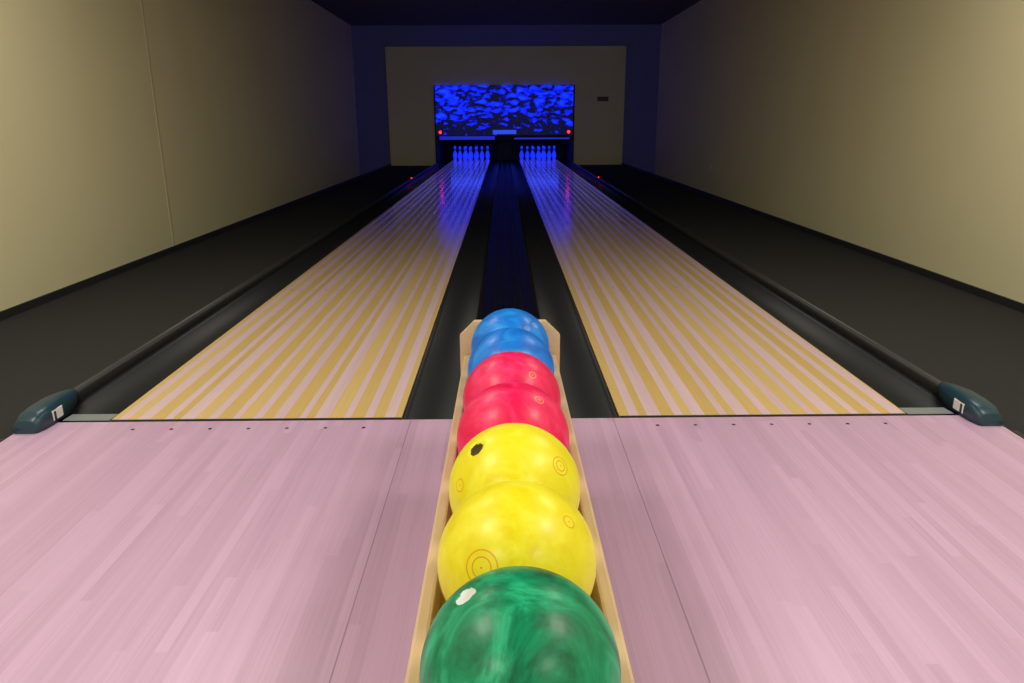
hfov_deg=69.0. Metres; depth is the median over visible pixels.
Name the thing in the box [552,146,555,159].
pin
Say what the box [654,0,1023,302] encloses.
wall
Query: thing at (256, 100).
wall
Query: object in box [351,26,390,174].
wall
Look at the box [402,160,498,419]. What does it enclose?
gutter
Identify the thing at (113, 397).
gutter
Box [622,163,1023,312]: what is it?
baseboard
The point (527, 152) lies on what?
pin
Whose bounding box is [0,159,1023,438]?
floor
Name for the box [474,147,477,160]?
pin
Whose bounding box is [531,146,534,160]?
pin
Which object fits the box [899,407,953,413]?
plate
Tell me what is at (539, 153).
pin
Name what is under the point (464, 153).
pin
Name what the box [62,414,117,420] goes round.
plate
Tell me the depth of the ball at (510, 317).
2.01 m
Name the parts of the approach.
approach edge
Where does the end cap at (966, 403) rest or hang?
on the approach
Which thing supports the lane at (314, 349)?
on the floor
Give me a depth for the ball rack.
1.17 m
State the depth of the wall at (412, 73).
18.77 m
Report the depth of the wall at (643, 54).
16.53 m
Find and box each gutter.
[59,160,450,421]
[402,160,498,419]
[510,160,618,417]
[559,159,957,415]
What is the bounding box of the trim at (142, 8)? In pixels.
[140,0,174,245]
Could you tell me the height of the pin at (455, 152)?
0.381 m
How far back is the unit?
18.91 m
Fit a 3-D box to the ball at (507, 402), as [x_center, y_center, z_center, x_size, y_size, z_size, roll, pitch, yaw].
[0.002,0.187,1.441,0.217,0.217,0.217,0,16,-1]
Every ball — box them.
[420,566,620,682]
[437,480,596,600]
[449,423,580,512]
[457,382,568,452]
[463,351,560,409]
[467,327,553,377]
[471,308,548,351]
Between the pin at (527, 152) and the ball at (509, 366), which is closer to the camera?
the ball at (509, 366)
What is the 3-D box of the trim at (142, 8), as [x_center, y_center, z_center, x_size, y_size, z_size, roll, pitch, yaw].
[-3.002,-2.206,6.208,0.004,2.830,0.030,0,16,-1]
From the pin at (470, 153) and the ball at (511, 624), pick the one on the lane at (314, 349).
the pin at (470, 153)
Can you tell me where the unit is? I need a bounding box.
[435,85,572,139]
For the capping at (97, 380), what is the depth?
4.12 m
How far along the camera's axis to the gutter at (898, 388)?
4.07 m
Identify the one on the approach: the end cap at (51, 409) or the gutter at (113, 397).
the end cap at (51, 409)
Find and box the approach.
[0,415,1023,682]
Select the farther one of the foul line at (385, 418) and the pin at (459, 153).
the pin at (459, 153)
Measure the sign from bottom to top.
0.110 m
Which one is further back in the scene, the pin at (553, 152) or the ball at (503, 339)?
the pin at (553, 152)
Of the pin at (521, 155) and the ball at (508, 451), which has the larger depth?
the pin at (521, 155)
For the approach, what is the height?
0.051 m
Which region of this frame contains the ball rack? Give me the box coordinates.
[404,319,634,682]
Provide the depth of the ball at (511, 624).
0.75 m
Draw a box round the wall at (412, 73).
[385,46,625,165]
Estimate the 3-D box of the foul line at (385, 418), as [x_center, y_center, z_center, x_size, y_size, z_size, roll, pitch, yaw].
[-0.941,0.287,2.736,1.067,0.001,0.018,0,16,-1]
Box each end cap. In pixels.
[13,389,78,433]
[937,382,1002,425]
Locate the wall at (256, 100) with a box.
[0,0,359,310]
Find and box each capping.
[72,162,438,400]
[571,161,942,393]
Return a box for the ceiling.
[311,0,700,46]
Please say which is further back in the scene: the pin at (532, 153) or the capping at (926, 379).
the pin at (532, 153)
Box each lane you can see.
[112,160,489,421]
[519,159,906,417]
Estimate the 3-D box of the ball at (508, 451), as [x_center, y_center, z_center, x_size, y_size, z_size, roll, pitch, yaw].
[0.004,0.244,1.231,0.217,0.217,0.217,0,16,-1]
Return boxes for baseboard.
[0,164,390,320]
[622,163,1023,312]
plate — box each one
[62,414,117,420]
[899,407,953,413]
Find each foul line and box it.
[109,417,401,421]
[620,413,907,417]
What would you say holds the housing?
on the floor
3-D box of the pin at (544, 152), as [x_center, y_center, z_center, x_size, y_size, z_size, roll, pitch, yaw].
[0.885,-5.173,20.495,0.121,0.381,0.121,0,16,-1]
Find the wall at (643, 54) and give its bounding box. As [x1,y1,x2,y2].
[622,25,660,173]
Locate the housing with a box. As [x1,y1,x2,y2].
[434,85,574,162]
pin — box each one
[453,146,456,159]
[458,146,461,159]
[463,147,466,160]
[468,147,471,160]
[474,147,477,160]
[480,146,483,159]
[485,146,489,159]
[519,146,523,159]
[525,146,528,159]
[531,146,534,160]
[537,147,540,160]
[542,146,545,160]
[547,146,550,159]
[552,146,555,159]
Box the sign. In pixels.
[597,97,607,100]
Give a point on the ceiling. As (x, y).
(353, 12)
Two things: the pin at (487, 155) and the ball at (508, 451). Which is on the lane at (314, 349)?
the pin at (487, 155)
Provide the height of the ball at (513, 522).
0.217 m
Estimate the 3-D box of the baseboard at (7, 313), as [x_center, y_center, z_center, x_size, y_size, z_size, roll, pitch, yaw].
[-3.003,-1.136,7.667,0.012,0.050,24.300,0,16,-1]
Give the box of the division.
[478,160,537,319]
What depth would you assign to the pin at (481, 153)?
20.70 m
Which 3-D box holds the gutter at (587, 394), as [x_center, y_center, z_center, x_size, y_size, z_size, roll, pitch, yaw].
[0.176,-2.425,11.988,0.235,0.043,19.250,0,16,-1]
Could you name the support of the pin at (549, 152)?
on the lane at (659, 348)
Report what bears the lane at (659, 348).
on the floor
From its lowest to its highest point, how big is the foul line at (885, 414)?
0.001 m
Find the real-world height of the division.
0.083 m

